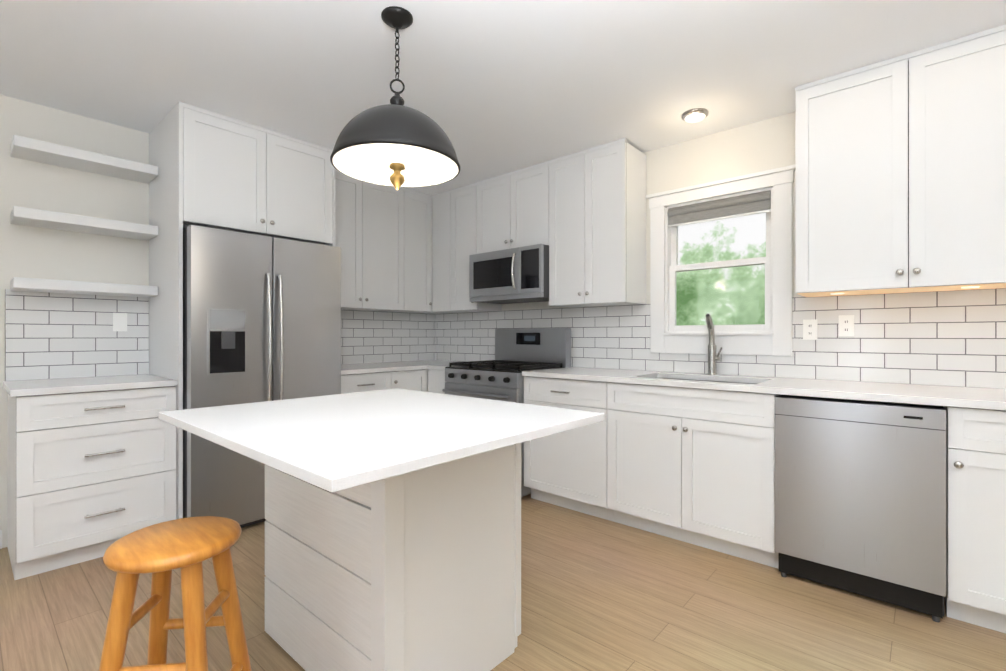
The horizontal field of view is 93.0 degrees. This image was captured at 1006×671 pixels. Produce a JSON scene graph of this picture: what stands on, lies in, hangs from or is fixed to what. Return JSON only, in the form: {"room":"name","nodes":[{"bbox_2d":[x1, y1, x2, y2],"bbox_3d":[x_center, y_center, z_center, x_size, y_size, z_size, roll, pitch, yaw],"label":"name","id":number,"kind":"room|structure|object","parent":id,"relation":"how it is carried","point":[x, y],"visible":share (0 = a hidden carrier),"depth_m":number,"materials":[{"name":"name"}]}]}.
{"room":"kitchen","nodes":[
{"label":"kitchen","id":0,"kind":"room"},
{"bbox_2d":[0,95,148,547],"bbox_3d":[-2.520,-0.076,2.950,0.100,2.485,5.600,0,0,41],"label":"wall","id":1,"kind":"structure","parent":0,"point":[38,252],"depth_m":2.80,"materials":[{"name":"white paint"}]},
{"bbox_2d":[0,530,1,548],"bbox_3d":[-3.491,1.115,1.759,0.017,0.100,2.270,0,0,41],"label":"baseboard","id":2,"kind":"structure","parent":1,"relation":"attached to","point":[0,539],"depth_m":2.59,"materials":[{"name":"white paint"}]},
{"bbox_2d":[5,289,5,380],"bbox_3d":[-2.736,-0.002,2.622,0.010,0.505,0.004,0,0,41],"label":"trim","id":3,"kind":"structure","parent":1,"relation":"attached to","point":[5,334],"depth_m":2.62,"materials":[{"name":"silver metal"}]},
{"bbox_2d":[10,135,157,296],"bbox_3d":[-2.426,-0.646,2.791,0.248,0.796,0.626,0,0,41],"label":"floating shelf","id":4,"kind":"object","parent":1,"relation":"attached to","point":[30,149],"visible":1,"depth_m":2.71,"materials":[{"name":"white paint"}]},
{"bbox_2d":[6,289,435,380],"bbox_3d":[-1.714,-0.001,3.781,0.008,0.505,3.087,0,0,41],"label":"tile backsplash","id":5,"kind":"structure","parent":1,"relation":"attached to","point":[56,335],"depth_m":2.93,"materials":[{"name":"white tile"}]},
{"bbox_2d":[113,313,126,330],"bbox_3d":[-2.402,-0.084,2.993,0.005,0.116,0.070,0,0,41],"label":"electrical outlet plate","id":6,"kind":"object","parent":5,"relation":"attached to","point":[119,319],"depth_m":2.99,"materials":[{"name":"white plastic"}]},
{"bbox_2d":[149,102,334,518],"bbox_3d":[-1.741,-0.075,3.243,0.676,2.483,0.951,0,0,41],"label":"upper cabinet","id":7,"kind":"object","parent":1,"relation":"attached to","point":[218,171],"visible":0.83,"depth_m":2.92,"materials":[{"name":"white paint"}]},
{"bbox_2d":[335,169,410,312],"bbox_3d":[-1.259,-0.769,4.057,0.324,1.093,0.900,0,0,41],"label":"upper cabinet","id":8,"kind":"object","parent":1,"relation":"attached to","point":[383,237],"depth_m":4.02,"materials":[{"name":"white paint"}]},
{"bbox_2d":[411,190,434,312],"bbox_3d":[-0.915,-0.769,4.446,0.324,1.093,0.379,0,0,41],"label":"upper cabinet","id":9,"kind":"object","parent":1,"relation":"attached to","point":[421,203],"depth_m":4.40,"materials":[{"name":"white paint"}]},
{"bbox_2d":[425,312,446,313],"bbox_3d":[-0.702,-0.757,4.688,0.324,1.070,0.384,0,0,41],"label":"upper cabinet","id":10,"kind":"object","parent":1,"relation":"attached to","point":[435,312],"depth_m":4.83,"materials":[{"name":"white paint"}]},
{"bbox_2d":[0,494,1005,670],"bbox_3d":[-0.158,1.190,0.865,6.400,0.050,5.600,0,0,41],"label":"floor","id":11,"kind":"structure","parent":0,"point":[599,594],"depth_m":1.97,"materials":[{"name":"brown wood"}]},
{"bbox_2d":[7,386,175,579],"bbox_3d":[-2.274,0.725,2.649,0.662,0.881,0.636,0,0,41],"label":"base cabinet","id":12,"kind":"object","parent":11,"relation":"on","point":[91,475],"visible":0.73,"depth_m":2.41,"materials":[{"name":"white paint"}]},
{"bbox_2d":[2,374,177,396],"bbox_3d":[-2.285,0.267,2.647,0.648,0.032,0.657,0,0,41],"label":"countertop","id":13,"kind":"structure","parent":12,"relation":"on","point":[51,386],"depth_m":2.49,"materials":[{"name":"white stone"}]},
{"bbox_2d":[99,516,250,670],"bbox_3d":[-0.849,0.844,1.242,0.318,0.648,0.318,0,0,-7],"label":"stool","id":14,"kind":"object","parent":11,"relation":"on","point":[160,552],"visible":1,"depth_m":1.19,"materials":[{"name":"brown wood"}]},
{"bbox_2d":[183,225,340,527],"bbox_3d":[-1.672,0.275,3.183,0.803,1.782,0.900,0,0,41],"label":"refrigerator","id":15,"kind":"object","parent":11,"relation":"on","point":[261,318],"visible":0.69,"depth_m":2.83,"materials":[{"name":"silver metal"}]},
{"bbox_2d":[159,388,603,670],"bbox_3d":[-0.417,0.708,1.569,1.160,0.915,0.952,0,0,41],"label":"kitchen island","id":16,"kind":"object","parent":11,"relation":"on","point":[393,530],"visible":1,"depth_m":1.49,"materials":[{"name":"white paint"}]},
{"bbox_2d":[341,369,429,393],"bbox_3d":[-0.939,0.726,4.162,0.662,0.881,1.484,0,0,41],"label":"base cabinet","id":17,"kind":"object","parent":11,"relation":"on","point":[416,380],"visible":0.21,"depth_m":3.74,"materials":[{"name":"white paint"}]},
{"bbox_2d":[341,360,444,374],"bbox_3d":[-0.943,0.268,4.167,0.650,0.032,1.484,0,0,41],"label":"countertop","id":18,"kind":"structure","parent":17,"relation":"on","point":[346,369],"depth_m":3.87,"materials":[{"name":"white stone"}]},
{"bbox_2d":[425,360,466,369],"bbox_3d":[-0.329,0.268,4.165,0.247,0.032,0.674,0,0,41],"label":"countertop","id":19,"kind":"structure","parent":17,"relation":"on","point":[427,366],"depth_m":4.00,"materials":[{"name":"white stone"}]},
{"bbox_2d":[428,369,446,393],"bbox_3d":[-0.325,0.726,4.192,0.276,0.880,0.628,0,0,41],"label":"base cabinet","id":20,"kind":"object","parent":11,"relation":"on","point":[436,378],"depth_m":3.98,"materials":[{"name":"white paint"}]},
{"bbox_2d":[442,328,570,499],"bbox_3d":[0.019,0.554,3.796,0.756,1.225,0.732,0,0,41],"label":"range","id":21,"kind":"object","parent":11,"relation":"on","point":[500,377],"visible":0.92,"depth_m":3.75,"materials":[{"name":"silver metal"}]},
{"bbox_2d":[524,376,659,524],"bbox_3d":[0.621,0.726,3.357,0.718,0.880,0.628,0,0,41],"label":"base cabinet","id":22,"kind":"object","parent":11,"relation":"on","point":[608,469],"depth_m":2.96,"materials":[{"name":"white paint"}]},
{"bbox_2d":[775,395,945,621],"bbox_3d":[1.742,0.732,2.332,0.606,0.868,0.626,0,0,41],"label":"dishwasher","id":23,"kind":"object","parent":11,"relation":"on","point":[860,497],"visible":0.9,"depth_m":2.07,"materials":[{"name":"silver metal"}]},
{"bbox_2d":[943,406,1005,632],"bbox_3d":[2.186,0.725,1.976,0.521,0.880,0.628,0,0,41],"label":"base cabinet","id":24,"kind":"object","parent":11,"relation":"on","point":[975,438],"depth_m":1.87,"materials":[{"name":"white paint"}]},
{"bbox_2d":[522,367,1005,410],"bbox_3d":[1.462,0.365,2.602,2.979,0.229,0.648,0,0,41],"label":"countertop","id":25,"kind":"structure","parent":24,"relation":"on","point":[973,397],"depth_m":2.39,"materials":[{"name":"white stone"}]},
{"bbox_2d":[706,314,721,374],"bbox_3d":[1.325,0.057,3.004,0.098,0.386,0.122,0,0,41],"label":"faucet","id":26,"kind":"object","parent":25,"relation":"on","point":[713,357],"visible":1,"depth_m":3.02,"materials":[{"name":"silver metal"}]},
{"bbox_2d":[0,0,1005,194],"bbox_3d":[-0.158,-1.345,0.867,6.400,0.050,5.600,0,0,41],"label":"ceiling","id":27,"kind":"structure","parent":0,"point":[494,88],"depth_m":2.29,"materials":[{"name":"white paint"}]},
{"bbox_2d":[330,6,459,189],"bbox_3d":[-0.438,-0.960,1.973,0.522,0.717,0.522,0,0,41],"label":"pendant lamp","id":28,"kind":"object","parent":27,"relation":"hanging from","point":[396,143],"visible":1,"depth_m":1.86,"materials":[{"name":"black metal"}]},
{"bbox_2d":[682,108,708,122],"bbox_3d":[1.143,-1.302,2.840,0.150,0.034,0.150,0,0,41],"label":"recessed light","id":29,"kind":"object","parent":27,"relation":"in","point":[694,115],"visible":1,"depth_m":2.81,"materials":[{"name":"silver metal"}]},
{"bbox_2d":[501,111,804,310],"bbox_3d":[1.661,-0.076,2.928,6.200,2.485,0.100,0,0,41],"label":"wall","id":30,"kind":"structure","parent":0,"point":[764,145],"depth_m":3.08,"materials":[{"name":"white paint"}]},
{"bbox_2d":[432,191,447,312],"bbox_3d":[-0.442,-0.769,4.499,0.312,1.093,0.324,0,0,41],"label":"upper cabinet","id":31,"kind":"object","parent":30,"relation":"attached to","point":[439,201],"depth_m":4.40,"materials":[{"name":"white paint"}]},
{"bbox_2d":[448,181,500,312],"bbox_3d":[-0.222,-0.769,4.305,0.394,1.093,0.324,0,0,41],"label":"upper cabinet","id":32,"kind":"object","parent":30,"relation":"attached to","point":[464,201],"depth_m":4.23,"materials":[{"name":"white paint"}]},
{"bbox_2d":[480,161,547,252],"bbox_3d":[0.166,-0.999,3.963,0.760,0.633,0.324,0,0,41],"label":"upper cabinet","id":33,"kind":"object","parent":30,"relation":"attached to","point":[514,204],"depth_m":3.81,"materials":[{"name":"white paint"}]},
{"bbox_2d":[469,244,548,303],"bbox_3d":[0.120,-0.482,3.911,0.756,0.393,0.462,0,0,41],"label":"microwave","id":34,"kind":"object","parent":33,"relation":"attached to","point":[514,275],"visible":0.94,"depth_m":3.73,"materials":[{"name":"silver metal"}]},
{"bbox_2d":[548,138,645,307],"bbox_3d":[0.663,-0.770,3.524,0.684,1.093,0.324,0,0,41],"label":"upper cabinet","id":35,"kind":"object","parent":30,"relation":"attached to","point":[582,214],"depth_m":3.35,"materials":[{"name":"white paint"}]},
{"bbox_2d":[646,164,795,355],"bbox_3d":[1.403,-0.436,3.126,0.920,1.115,0.146,0,0,41],"label":"window","id":36,"kind":"structure","parent":30,"relation":"in","point":[769,192],"depth_m":3.05,"materials":[{"name":"white paint"}]},
{"bbox_2d":[436,288,1005,388],"bbox_3d":[1.050,0.014,3.396,4.648,0.475,0.008,0,0,41],"label":"tile backsplash","id":37,"kind":"structure","parent":30,"relation":"attached to","point":[957,338],"depth_m":2.67,"materials":[{"name":"white tile"}]},
{"bbox_2d":[803,319,816,339],"bbox_3d":[1.771,-0.034,2.750,0.070,0.116,0.006,0,0,41],"label":"electrical outlet plate","id":38,"kind":"object","parent":37,"relation":"attached to","point":[809,326],"depth_m":2.75,"materials":[{"name":"white plastic"}]},
{"bbox_2d":[839,315,853,335],"bbox_3d":[1.898,-0.054,2.638,0.070,0.116,0.006,0,0,41],"label":"electrical outlet plate","id":39,"kind":"object","parent":37,"relation":"attached to","point":[846,325],"depth_m":2.64,"materials":[{"name":"white plastic"}]},
{"bbox_2d":[795,24,1005,296],"bbox_3d":[2.021,-0.771,2.326,0.976,1.094,0.324,0,0,41],"label":"upper cabinet","id":40,"kind":"object","parent":30,"relation":"attached to","point":[901,174],"visible":1,"depth_m":2.22,"materials":[{"name":"white paint"}]},
{"label":"outside","id":41,"kind":"structure","parent":0,"visible":0},
{"bbox_2d":[676,212,765,325],"bbox_3d":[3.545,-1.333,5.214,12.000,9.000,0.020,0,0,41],"label":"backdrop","id":42,"kind":"structure","parent":41,"point":[688,236],"depth_m":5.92,"materials":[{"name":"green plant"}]}
]}

